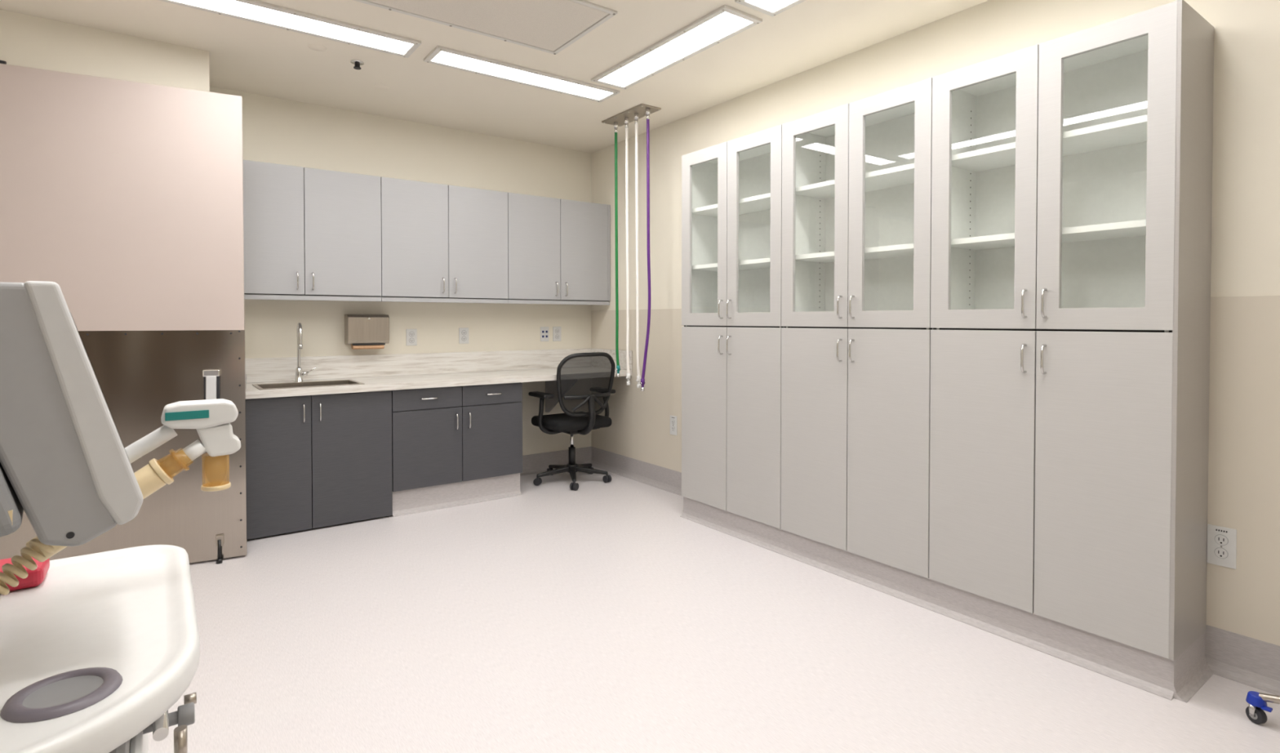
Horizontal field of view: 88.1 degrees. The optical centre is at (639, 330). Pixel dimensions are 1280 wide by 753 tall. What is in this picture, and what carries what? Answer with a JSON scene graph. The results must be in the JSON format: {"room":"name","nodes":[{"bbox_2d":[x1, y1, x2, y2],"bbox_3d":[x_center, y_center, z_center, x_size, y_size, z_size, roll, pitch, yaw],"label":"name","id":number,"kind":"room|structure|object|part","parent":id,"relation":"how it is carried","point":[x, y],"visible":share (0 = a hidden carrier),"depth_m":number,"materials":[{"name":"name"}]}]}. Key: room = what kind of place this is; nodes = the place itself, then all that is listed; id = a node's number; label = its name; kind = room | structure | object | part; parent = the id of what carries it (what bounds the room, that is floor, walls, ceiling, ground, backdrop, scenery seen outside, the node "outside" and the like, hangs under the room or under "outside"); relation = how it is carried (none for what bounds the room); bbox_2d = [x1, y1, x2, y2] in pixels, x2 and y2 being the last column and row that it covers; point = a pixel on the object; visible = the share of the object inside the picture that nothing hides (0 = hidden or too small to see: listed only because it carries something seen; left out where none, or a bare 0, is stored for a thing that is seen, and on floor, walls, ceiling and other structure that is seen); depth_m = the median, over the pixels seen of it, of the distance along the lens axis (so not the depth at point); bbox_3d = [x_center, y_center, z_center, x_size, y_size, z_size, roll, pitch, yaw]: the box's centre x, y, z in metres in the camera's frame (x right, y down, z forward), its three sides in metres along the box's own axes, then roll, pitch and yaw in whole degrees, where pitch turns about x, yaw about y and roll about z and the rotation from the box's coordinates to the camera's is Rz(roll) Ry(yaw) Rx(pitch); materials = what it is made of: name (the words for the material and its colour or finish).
{"room":"hospital procedure room","nodes":[
{"label":"hospital procedure room","id":0,"kind":"room"},
{"bbox_2d":[0,8,187,88],"bbox_3d":[-3.518,-0.146,2.900,2.550,2.760,0.120,-1,1,-36],"label":"wall","id":1,"kind":"structure","parent":0,"point":[25,40],"depth_m":3.34,"materials":[{"name":"paint"}]},
{"bbox_2d":[0,60,220,399],"bbox_3d":[-2.704,-0.454,3.235,1.094,1.665,0.046,0,1,-26],"label":"hardware piece","id":2,"kind":"object","parent":1,"relation":"in","point":[206,372],"depth_m":3.45,"materials":[{"name":"metal"}]},
{"bbox_3d":[-3.087,-1.263,3.048,0.253,0.042,0.018,0,1,-23],"label":"closer arm","id":3,"kind":"part","parent":2,"relation":"part of","materials":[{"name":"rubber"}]},
{"bbox_2d":[205,375,216,399],"bbox_3d":[-2.235,0.313,3.446,0.046,0.152,0.031,0,1,-28],"label":"lever","id":4,"kind":"object","parent":2,"relation":"attached to","point":[211,380],"visible":0.69,"depth_m":3.44,"materials":[{"name":"white plastic"}]},
{"bbox_2d":[0,63,247,553],"bbox_3d":[-2.676,-0.016,3.288,1.223,2.465,0.047,0,1,-28],"label":"door leaf","id":5,"kind":"structure","parent":1,"relation":"in","point":[126,197],"depth_m":3.31,"materials":[{"name":"laminate"}]},
{"bbox_2d":[0,329,246,563],"bbox_3d":[-2.660,0.609,3.269,1.217,1.215,0.026,0,1,-28],"label":"plate","id":6,"kind":"object","parent":5,"relation":"attached to","point":[138,373],"depth_m":3.41,"materials":[{"name":"silver metal"}]},
{"bbox_2d":[86,330,242,547],"bbox_3d":[-2.627,0.588,3.296,1.098,1.170,0.002,0,1,-28],"label":"screws","id":7,"kind":"object","parent":6,"relation":"attached to","point":[197,333],"visible":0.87,"depth_m":3.54,"materials":[{"name":"metal"}]},
{"bbox_3d":[-2.228,1.113,3.503,0.036,0.055,0.022,0,1,-28],"label":"stop bracket","id":8,"kind":"part","parent":6,"relation":"part of","materials":[{"name":"white metal"}]},
{"bbox_3d":[-2.136,0.604,3.583,0.002,1.215,0.047,0,1,-28],"label":"edge guard","id":9,"kind":"part","parent":5,"relation":"part of","materials":[{"name":"silver metal"}]},
{"bbox_2d":[186,46,209,91],"bbox_3d":[-2.603,-0.161,3.893,0.100,2.760,0.640,-1,1,-36],"label":"wall","id":10,"kind":"structure","parent":0,"point":[197,60],"depth_m":3.61,"materials":[{"name":"paint"}]},
{"bbox_2d":[209,85,591,455],"bbox_3d":[-1.661,-0.179,5.040,2.976,2.760,0.100,-1,1,-36],"label":"wall","id":11,"kind":"structure","parent":0,"point":[277,131],"depth_m":4.96,"materials":[{"name":"paint"}]},
{"bbox_2d":[243,160,381,301],"bbox_3d":[-2.246,-0.621,4.328,0.994,0.849,0.344,-1,1,-36],"label":"upper cabinet","id":12,"kind":"object","parent":11,"relation":"attached to","point":[309,233],"visible":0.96,"depth_m":4.25,"materials":[{"name":"grey laminate"}]},
{"bbox_3d":[-2.347,-0.635,4.097,0.478,0.813,0.020,-1,1,-36],"label":"door","id":13,"kind":"part","parent":12,"relation":"part of","materials":[{"name":"grey laminate"}]},
{"bbox_3d":[-2.173,-0.316,4.195,0.010,0.117,0.036,-1,1,-36],"label":"handle","id":14,"kind":"part","parent":12,"relation":"part of","materials":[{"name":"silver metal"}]},
{"bbox_3d":[-2.100,-0.317,4.248,0.010,0.117,0.036,-1,1,-36],"label":"handle","id":15,"kind":"part","parent":12,"relation":"part of","materials":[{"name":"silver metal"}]},
{"bbox_3d":[-1.961,-0.639,4.379,0.471,0.813,0.020,-1,1,-36],"label":"door","id":16,"kind":"part","parent":12,"relation":"part of","materials":[{"name":"grey laminate"}]},
{"bbox_2d":[344,314,389,349],"bbox_3d":[-1.941,0.008,4.705,0.280,0.247,0.113,-1,1,-36],"label":"paper towel dispenser","id":17,"kind":"object","parent":11,"relation":"attached to","point":[362,331],"visible":1,"depth_m":4.66,"materials":[{"name":"silver metal"}]},
{"bbox_2d":[406,328,417,345],"bbox_3d":[-1.706,0.050,4.942,0.080,0.124,0.009,-1,1,-36],"label":"wall outlet","id":18,"kind":"object","parent":11,"relation":"attached to","point":[411,334],"visible":1,"depth_m":4.94,"materials":[{"name":"white plastic"}]},
{"bbox_2d":[245,347,631,382],"bbox_3d":[-1.407,0.254,4.781,2.870,0.159,0.627,-1,1,-36],"label":"backsplash","id":19,"kind":"structure","parent":11,"relation":"attached to","point":[260,369],"depth_m":4.91,"materials":[{"name":"stone"}]},
{"bbox_2d":[381,176,508,303],"bbox_3d":[-1.466,-0.629,4.898,0.934,0.849,0.344,-1,1,-36],"label":"upper cabinet","id":20,"kind":"object","parent":11,"relation":"attached to","point":[446,243],"visible":1,"depth_m":4.76,"materials":[{"name":"grey laminate"}]},
{"bbox_3d":[-1.581,-0.644,4.658,0.464,0.813,0.020,-1,1,-36],"label":"door","id":21,"kind":"part","parent":20,"relation":"part of","materials":[{"name":"grey laminate"}]},
{"bbox_3d":[-1.412,-0.325,4.752,0.010,0.117,0.036,-1,1,-36],"label":"handle","id":22,"kind":"part","parent":20,"relation":"part of","materials":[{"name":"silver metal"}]},
{"bbox_3d":[-1.339,-0.326,4.805,0.010,0.117,0.036,-1,1,-36],"label":"handle","id":23,"kind":"part","parent":20,"relation":"part of","materials":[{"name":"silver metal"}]},
{"bbox_3d":[-1.203,-0.648,4.934,0.464,0.813,0.020,-1,1,-36],"label":"door","id":24,"kind":"part","parent":20,"relation":"part of","materials":[{"name":"grey laminate"}]},
{"bbox_2d":[458,327,468,343],"bbox_3d":[-1.379,0.041,5.181,0.080,0.124,0.009,-1,1,-36],"label":"wall outlet","id":25,"kind":"object","parent":11,"relation":"attached to","point":[463,331],"visible":1,"depth_m":5.18,"materials":[{"name":"white plastic"}]},
{"bbox_2d":[540,326,548,341],"bbox_3d":[-0.807,0.030,5.601,0.080,0.124,0.008,-1,1,-36],"label":"outlet","id":26,"kind":"object","parent":11,"relation":"attached to","point":[544,330],"visible":1,"depth_m":5.60,"materials":[{"name":"white plastic"}]},
{"bbox_2d":[494,192,610,305],"bbox_3d":[-0.710,-0.638,5.452,0.937,0.849,0.344,-1,1,-36],"label":"upper cabinet","id":27,"kind":"object","parent":11,"relation":"attached to","point":[559,250],"visible":1,"depth_m":5.32,"materials":[{"name":"grey laminate"}]},
{"bbox_3d":[-0.830,-0.652,5.207,0.452,0.813,0.020,-1,1,-36],"label":"door","id":28,"kind":"part","parent":27,"relation":"part of","materials":[{"name":"grey laminate"}]},
{"bbox_3d":[-0.666,-0.333,5.298,0.010,0.117,0.036,-1,1,-36],"label":"handle","id":29,"kind":"part","parent":27,"relation":"part of","materials":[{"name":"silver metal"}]},
{"bbox_3d":[-0.594,-0.334,5.351,0.010,0.117,0.036,-1,1,-36],"label":"handle","id":30,"kind":"part","parent":27,"relation":"part of","materials":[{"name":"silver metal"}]},
{"bbox_3d":[-0.461,-0.657,5.477,0.455,0.813,0.020,-1,1,-36],"label":"door","id":31,"kind":"part","parent":27,"relation":"part of","materials":[{"name":"grey laminate"}]},
{"bbox_2d":[520,446,591,475],"bbox_3d":[-0.806,1.115,5.593,0.955,0.155,0.050,-1,1,-36],"label":"baseboard","id":32,"kind":"structure","parent":11,"relation":"attached to","point":[536,463],"depth_m":5.64,"materials":[{"name":"plastic"}]},
{"bbox_2d":[552,326,560,341],"bbox_3d":[-0.711,0.029,5.671,0.080,0.124,0.009,-1,1,-36],"label":"wall outlet","id":33,"kind":"object","parent":11,"relation":"attached to","point":[556,330],"visible":1,"depth_m":5.67,"materials":[{"name":"white plastic"}]},
{"bbox_2d":[0,0,988,152],"bbox_3d":[-1.006,-1.561,1.965,5.726,0.100,7.800,-1,1,-36],"label":"ceiling","id":34,"kind":"structure","parent":0,"point":[245,55],"depth_m":3.73,"materials":[{"name":"paint"}]},
{"bbox_2d":[159,0,421,57],"bbox_3d":[-1.715,-1.523,3.251,1.204,0.016,0.234,-1,1,-36],"label":"ceiling light","id":35,"kind":"object","parent":34,"relation":"in","point":[252,11],"depth_m":3.29,"materials":[{"name":"white plastic"}]},
{"bbox_2d":[307,44,326,51],"bbox_3d":[-1.752,-1.534,3.589,0.092,0.006,0.092,-1,1,-36],"label":"cover plate","id":36,"kind":"object","parent":34,"relation":"attached to","point":[317,47],"depth_m":3.58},
{"bbox_2d":[350,59,364,69],"bbox_3d":[-1.623,-1.522,3.795,0.072,0.036,0.072,-1,1,-36],"label":"sprinkler","id":37,"kind":"object","parent":34,"relation":"attached to","point":[357,64],"depth_m":3.78,"materials":[{"name":"metal"}]},
{"bbox_2d":[373,84,389,89],"bbox_3d":[-1.637,-1.543,4.194,0.092,0.006,0.092,-1,1,-36],"label":"cover plate","id":38,"kind":"object","parent":34,"relation":"attached to","point":[381,86],"depth_m":4.18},
{"bbox_2d":[353,0,617,54],"bbox_3d":[-0.771,-1.521,3.062,1.200,0.015,0.610,-1,1,-36],"label":"ceiling panel","id":39,"kind":"object","parent":34,"relation":"in","point":[549,26],"depth_m":3.21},
{"bbox_2d":[423,45,620,102],"bbox_3d":[-0.678,-1.535,4.010,1.194,0.016,0.234,-1,1,-36],"label":"ceiling light","id":40,"kind":"object","parent":34,"relation":"in","point":[440,55],"depth_m":3.95,"materials":[{"name":"white plastic"}]},
{"bbox_2d":[601,103,661,391],"bbox_3d":[-0.069,-0.568,4.784,0.170,1.975,0.505,-1,1,-36],"label":"gas hose","id":41,"kind":"object","parent":34,"relation":"hanging from","point":[634,113],"visible":1,"depth_m":4.74,"materials":[{"name":"white rubber"}]},
{"bbox_3d":[-0.069,-1.549,4.768,0.170,0.012,0.505,-1,1,-36],"label":"ceiling plate","id":42,"kind":"part","parent":41,"relation":"part of","materials":[{"name":"silver metal"}]},
{"bbox_2d":[591,4,762,89],"bbox_3d":[0.151,-1.530,3.656,0.254,0.016,1.184,-1,1,-36],"label":"ceiling light","id":43,"kind":"object","parent":34,"relation":"in","point":[725,22],"depth_m":3.55,"materials":[{"name":"white plastic"}]},
{"bbox_2d":[734,0,806,17],"bbox_3d":[0.886,-1.514,2.651,0.254,0.016,1.174,-1,1,-36],"label":"ceiling light","id":44,"kind":"object","parent":34,"relation":"in","point":[772,8],"depth_m":3.08,"materials":[{"name":"white plastic"}]},
{"bbox_2d":[147,466,1279,752],"bbox_3d":[-1.006,1.299,2.010,5.726,0.100,7.800,-1,1,-36],"label":"floor","id":45,"kind":"structure","parent":0,"point":[598,616],"depth_m":2.51,"materials":[{"name":"plastic"}]},
{"bbox_2d":[0,280,240,752],"bbox_3d":[-0.918,0.592,0.834,0.733,1.350,0.705,-1,1,-36],"label":"machine","id":46,"kind":"object","parent":45,"relation":"on","point":[97,649],"visible":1,"depth_m":0.81,"materials":[{"name":"white plastic"}]},
{"bbox_3d":[-0.838,0.322,0.798,0.042,0.174,0.204,1,1,30],"label":"coiled cord","id":47,"kind":"part","parent":46,"relation":"part of","materials":[{"name":"beige plastic"}]},
{"bbox_2d":[0,280,142,546],"bbox_3d":[-0.893,0.167,0.820,0.445,0.500,0.350,-1,1,-36],"label":"monitor","id":48,"kind":"object","parent":46,"relation":"on","point":[65,463],"depth_m":0.79,"materials":[{"name":"white plastic"}]},
{"bbox_2d":[0,544,199,752],"bbox_3d":[-0.938,0.439,0.817,0.644,0.056,0.705,-1,1,-36],"label":"tray","id":49,"kind":"object","parent":46,"relation":"on","point":[95,648],"depth_m":0.86,"materials":[{"name":"white plastic"}]},
{"bbox_3d":[-0.729,0.489,1.004,0.016,0.016,0.490,-1,1,-36],"label":"rail","id":50,"kind":"part","parent":46,"relation":"part of","materials":[{"name":"silver metal"}]},
{"bbox_2d":[216,539,222,563],"bbox_3d":[-2.219,1.166,3.487,0.028,0.123,0.036,0,1,-28],"label":"door stop","id":51,"kind":"object","parent":45,"relation":"on","point":[219,560],"visible":1,"depth_m":3.48,"materials":[{"name":"black metal"}]},
{"bbox_2d":[245,390,392,539],"bbox_3d":[-2.168,0.800,4.231,0.979,0.828,0.628,-1,1,-36],"label":"base cabinet","id":52,"kind":"object","parent":45,"relation":"on","point":[317,460],"visible":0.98,"depth_m":4.03,"materials":[{"name":"grey laminate"}]},
{"bbox_3d":[-2.201,0.802,3.873,0.500,0.810,0.020,-1,1,-36],"label":"door","id":53,"kind":"part","parent":52,"relation":"part of","materials":[{"name":"grey laminate"}]},
{"bbox_3d":[-2.017,0.498,3.969,0.010,0.117,0.036,-1,1,-36],"label":"handle","id":54,"kind":"part","parent":52,"relation":"part of","materials":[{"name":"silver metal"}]},
{"bbox_3d":[-1.945,0.497,4.022,0.010,0.117,0.036,-1,1,-36],"label":"handle","id":55,"kind":"part","parent":52,"relation":"part of","materials":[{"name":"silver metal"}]},
{"bbox_3d":[-1.806,0.798,4.163,0.472,0.810,0.020,-1,1,-36],"label":"door","id":56,"kind":"part","parent":52,"relation":"part of","materials":[{"name":"grey laminate"}]},
{"bbox_2d":[391,382,522,516],"bbox_3d":[-1.398,0.791,4.794,0.925,0.828,0.628,-1,1,-36],"label":"base cabinet","id":57,"kind":"object","parent":45,"relation":"on","point":[452,446],"visible":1,"depth_m":4.55,"materials":[{"name":"grey laminate"}]},
{"bbox_3d":[-1.423,0.457,4.437,0.466,0.137,0.020,-1,1,-36],"label":"drawer","id":58,"kind":"part","parent":57,"relation":"part of","materials":[{"name":"grey laminate"}]},
{"bbox_3d":[-1.423,0.789,4.443,0.466,0.517,0.020,-1,1,-36],"label":"door","id":59,"kind":"part","parent":57,"relation":"part of","materials":[{"name":"grey laminate"}]},
{"bbox_3d":[-1.407,0.454,4.415,0.117,0.010,0.036,-1,1,-36],"label":"drawer handle","id":60,"kind":"part","parent":57,"relation":"part of","materials":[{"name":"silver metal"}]},
{"bbox_2d":[245,347,631,412],"bbox_3d":[-1.407,0.440,4.784,2.870,0.530,0.627,-1,1,-36],"label":"countertop","id":61,"kind":"structure","parent":57,"relation":"on","point":[378,372],"depth_m":4.76,"materials":[{"name":"stone"}]},
{"bbox_2d":[293,322,316,382],"bbox_3d":[-2.228,0.144,4.333,0.124,0.395,0.183,0,1,4],"label":"faucet","id":62,"kind":"object","parent":61,"relation":"on","point":[299,373],"visible":1,"depth_m":4.36,"materials":[{"name":"silver metal"}]},
{"bbox_3d":[-2.221,0.104,4.313,0.023,0.316,0.164,-1,1,-31],"label":"gooseneck spout","id":63,"kind":"part","parent":62,"relation":"part of","materials":[{"name":"silver metal"}]},
{"bbox_3d":[-2.208,0.271,4.407,0.092,0.058,0.032,0,1,-29],"label":"lever handle","id":64,"kind":"part","parent":62,"relation":"part of","materials":[{"name":"silver metal"}]},
{"bbox_2d":[252,379,364,389],"bbox_3d":[-2.105,0.439,4.204,0.588,0.199,0.368,-1,1,-36],"label":"sink","id":65,"kind":"object","parent":61,"relation":"in","point":[337,382],"depth_m":4.29,"materials":[{"name":"grey metal"}]},
{"bbox_3d":[-1.253,0.624,4.530,0.010,0.117,0.036,-1,1,-36],"label":"door handle","id":66,"kind":"part","parent":57,"relation":"part of","materials":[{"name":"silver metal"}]},
{"bbox_3d":[-1.181,0.623,4.583,0.010,0.117,0.036,-1,1,-36],"label":"door handle","id":67,"kind":"part","parent":57,"relation":"part of","materials":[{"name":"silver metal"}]},
{"bbox_3d":[-1.049,0.453,4.711,0.453,0.137,0.020,-1,1,-36],"label":"drawer","id":68,"kind":"part","parent":57,"relation":"part of","materials":[{"name":"grey laminate"}]},
{"bbox_3d":[-1.049,0.784,4.716,0.453,0.517,0.020,-1,1,-36],"label":"door","id":69,"kind":"part","parent":57,"relation":"part of","materials":[{"name":"grey laminate"}]},
{"bbox_3d":[-1.032,0.449,4.689,0.117,0.010,0.036,-1,1,-36],"label":"drawer handle","id":70,"kind":"part","parent":57,"relation":"part of","materials":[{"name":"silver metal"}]},
{"bbox_2d":[528,351,615,490],"bbox_3d":[-0.537,0.680,5.249,0.650,1.035,0.646,-1,1,-36],"label":"office chair","id":71,"kind":"object","parent":45,"relation":"on","point":[584,380],"visible":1,"depth_m":5.04,"materials":[{"name":"black plastic"}]},
{"bbox_2d":[531,413,611,431],"bbox_3d":[-0.547,0.722,5.263,0.500,0.080,0.460,-1,1,-36],"label":"seat cushion","id":72,"kind":"object","parent":71,"relation":"on","point":[559,422],"depth_m":5.10,"materials":[{"name":"black fabric"}]},
{"bbox_3d":[-0.541,0.863,5.257,0.028,0.150,0.028,-1,1,-36],"label":"gas lift rod","id":73,"kind":"part","parent":71,"relation":"part of","materials":[{"name":"silver metal"}]},
{"bbox_3d":[-0.397,0.411,5.053,0.517,0.491,0.132,-1,1,-36],"label":"frame","id":74,"kind":"part","parent":71,"relation":"part of","materials":[{"name":"black plastic"}]},
{"bbox_2d":[680,124,783,553],"bbox_3d":[0.652,0.044,4.056,0.398,2.345,0.850,-1,1,-36],"label":"storage cabinet","id":75,"kind":"object","parent":45,"relation":"on","point":[731,190],"visible":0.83,"depth_m":4.00,"materials":[{"name":"laminate"}]},
{"bbox_3d":[0.403,-0.580,4.128,0.020,1.099,0.419,-1,1,-36],"label":"door frame","id":76,"kind":"part","parent":75,"relation":"part of","materials":[{"name":"laminate"}]},
{"bbox_3d":[0.403,0.530,4.146,0.020,1.106,0.419,-1,1,-36],"label":"door","id":77,"kind":"part","parent":75,"relation":"part of","materials":[{"name":"laminate"}]},
{"bbox_3d":[0.484,-0.128,3.977,0.036,0.117,0.010,-1,1,-36],"label":"handle","id":78,"kind":"part","parent":75,"relation":"part of","materials":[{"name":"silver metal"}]},
{"bbox_3d":[0.484,0.087,3.981,0.036,0.117,0.010,-1,1,-36],"label":"handle","id":79,"kind":"part","parent":75,"relation":"part of","materials":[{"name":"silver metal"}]},
{"bbox_3d":[0.526,-0.127,3.919,0.036,0.117,0.010,-1,1,-36],"label":"handle","id":80,"kind":"part","parent":75,"relation":"part of","materials":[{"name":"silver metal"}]},
{"bbox_3d":[0.526,0.088,3.922,0.036,0.117,0.010,-1,1,-36],"label":"handle","id":81,"kind":"part","parent":75,"relation":"part of","materials":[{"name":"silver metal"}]},
{"bbox_3d":[0.653,0.535,3.803,0.020,1.106,0.423,-1,1,-36],"label":"door","id":82,"kind":"part","parent":75,"relation":"part of","materials":[{"name":"laminate"}]},
{"bbox_3d":[0.653,-0.575,3.785,0.020,1.099,0.423,-1,1,-36],"label":"door frame","id":83,"kind":"part","parent":75,"relation":"part of","materials":[{"name":"laminate"}]},
{"bbox_2d":[778,77,933,608],"bbox_3d":[1.158,0.055,3.365,0.398,2.345,0.863,-1,1,-36],"label":"storage cabinet","id":84,"kind":"object","parent":45,"relation":"on","point":[856,248],"visible":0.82,"depth_m":3.30,"materials":[{"name":"laminate"}]},
{"bbox_3d":[0.907,0.541,3.457,0.020,1.106,0.427,-1,1,-36],"label":"door","id":85,"kind":"part","parent":84,"relation":"part of","materials":[{"name":"laminate"}]},
{"bbox_3d":[0.907,-0.570,3.439,0.020,1.099,0.427,-1,1,-36],"label":"door frame","id":86,"kind":"part","parent":84,"relation":"part of","materials":[{"name":"laminate"}]},
{"bbox_3d":[0.991,-0.117,3.285,0.036,0.117,0.010,-1,1,-36],"label":"handle","id":87,"kind":"part","parent":84,"relation":"part of","materials":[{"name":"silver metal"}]},
{"bbox_3d":[0.991,0.098,3.288,0.036,0.117,0.010,-1,1,-36],"label":"handle","id":88,"kind":"part","parent":84,"relation":"part of","materials":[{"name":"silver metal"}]},
{"bbox_3d":[1.033,-0.116,3.227,0.036,0.117,0.010,-1,1,-36],"label":"handle","id":89,"kind":"part","parent":84,"relation":"part of","materials":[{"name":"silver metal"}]},
{"bbox_3d":[1.033,0.099,3.230,0.036,0.117,0.010,-1,1,-36],"label":"handle","id":90,"kind":"part","parent":84,"relation":"part of","materials":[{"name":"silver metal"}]},
{"bbox_3d":[1.162,0.546,3.108,0.020,1.106,0.428,-1,1,-36],"label":"door","id":91,"kind":"part","parent":84,"relation":"part of","materials":[{"name":"laminate"}]},
{"bbox_3d":[1.162,-0.564,3.091,0.020,1.099,0.428,-1,1,-36],"label":"door frame","id":92,"kind":"part","parent":84,"relation":"part of","materials":[{"name":"laminate"}]},
{"bbox_2d":[926,0,1213,702],"bbox_3d":[1.682,0.065,2.650,0.399,2.347,0.911,-1,1,-36],"label":"storage cabinet","id":93,"kind":"object","parent":45,"relation":"on","point":[1072,174],"visible":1,"depth_m":2.53,"materials":[{"name":"laminate"}]},
{"bbox_3d":[1.417,0.552,2.759,0.020,1.106,0.430,-1,1,-36],"label":"door","id":94,"kind":"part","parent":93,"relation":"part of","materials":[{"name":"laminate"}]},
{"bbox_3d":[1.417,-0.559,2.742,0.020,1.099,0.430,-1,1,-36],"label":"door frame","id":95,"kind":"part","parent":93,"relation":"part of","materials":[{"name":"laminate"}]},
{"bbox_3d":[1.502,0.109,2.590,0.036,0.117,0.010,-1,1,-36],"label":"handle","id":96,"kind":"part","parent":93,"relation":"part of","materials":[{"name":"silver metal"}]},
{"bbox_3d":[1.502,-0.106,2.586,0.036,0.117,0.010,-1,1,-36],"label":"handle","id":97,"kind":"part","parent":93,"relation":"part of","materials":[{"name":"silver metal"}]},
{"bbox_3d":[1.544,0.110,2.531,0.036,0.117,0.010,-1,1,-36],"label":"handle","id":98,"kind":"part","parent":93,"relation":"part of","materials":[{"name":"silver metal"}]},
{"bbox_3d":[1.544,-0.105,2.528,0.036,0.117,0.010,-1,1,-36],"label":"handle","id":99,"kind":"part","parent":93,"relation":"part of","materials":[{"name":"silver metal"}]},
{"bbox_3d":[1.673,0.557,2.410,0.020,1.106,0.428,-1,1,-36],"label":"door","id":100,"kind":"part","parent":93,"relation":"part of","materials":[{"name":"laminate"}]},
{"bbox_3d":[1.673,-0.553,2.392,0.020,1.099,0.428,-1,1,-36],"label":"door frame","id":101,"kind":"part","parent":93,"relation":"part of","materials":[{"name":"laminate"}]},
{"bbox_3d":[1.942,0.004,2.326,0.362,2.216,0.016,-1,1,-36],"label":"panel","id":102,"kind":"part","parent":93,"relation":"part of","materials":[{"name":"laminate"}]},
{"bbox_2d":[1245,690,1279,724],"bbox_3d":[2.096,0.275,1.878,0.563,1.951,0.552,-1,1,-36],"label":"stand","id":103,"kind":"object","parent":45,"relation":"on","point":[1257,701],"visible":1,"depth_m":2.09,"materials":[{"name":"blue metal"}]},
{"bbox_3d":[2.028,1.140,1.992,0.024,0.066,0.244,-1,1,-31],"label":"leg","id":104,"kind":"part","parent":103,"relation":"part of","materials":[{"name":"silver metal"}]},
{"bbox_2d":[591,0,1279,375],"bbox_3d":[1.559,-0.151,3.246,0.100,2.760,6.800,-1,1,-36],"label":"wall","id":105,"kind":"structure","parent":0,"point":[1246,202],"depth_m":3.06,"materials":[{"name":"paint"}]},
{"bbox_2d":[591,446,681,495],"bbox_3d":[0.047,1.121,5.205,0.050,0.155,1.685,-1,1,-36],"label":"baseboard","id":106,"kind":"structure","parent":105,"relation":"attached to","point":[669,480],"depth_m":5.30,"materials":[{"name":"plastic"}]},
{"bbox_2d":[670,414,676,435],"bbox_3d":[0.249,0.709,4.949,0.009,0.144,0.082,-1,1,-36],"label":"wall outlet","id":107,"kind":"object","parent":105,"relation":"attached to","point":[673,418],"visible":1,"depth_m":4.94,"materials":[{"name":"white plastic"}]},
{"bbox_2d":[591,295,1279,645],"bbox_3d":[1.517,0.477,3.225,0.004,1.225,6.600,-1,1,-36],"label":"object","id":108,"kind":"structure","parent":105,"relation":"attached to","point":[1244,442],"depth_m":2.39,"materials":[{"name":"beige paint"}]},
{"bbox_2d":[1206,524,1236,568],"bbox_3d":[2.113,0.784,2.403,0.009,0.144,0.082,-1,1,-36],"label":"wall outlet","id":109,"kind":"object","parent":105,"relation":"attached to","point":[1221,540],"visible":1,"depth_m":2.40,"materials":[{"name":"white plastic"}]},
{"bbox_2d":[1214,534,1227,545],"bbox_3d":[2.112,0.760,2.402,0.004,0.036,0.036,-1,1,-36],"label":"receptacle","id":110,"kind":"object","parent":109,"relation":"attached to","point":[1220,540],"depth_m":2.40,"materials":[{"name":"white plastic"}]},
{"bbox_2d":[1214,547,1227,558],"bbox_3d":[2.112,0.808,2.402,0.004,0.036,0.036,-1,1,-36],"label":"receptacle","id":111,"kind":"object","parent":109,"relation":"attached to","point":[1220,553],"depth_m":2.40,"materials":[{"name":"white plastic"}]},
{"bbox_2d":[1204,624,1279,695],"bbox_3d":[2.759,1.179,1.499,0.050,0.155,2.330,-1,1,-36],"label":"baseboard","id":112,"kind":"structure","parent":105,"relation":"attached to","point":[1242,659],"depth_m":2.35,"materials":[{"name":"plastic"}]}
]}

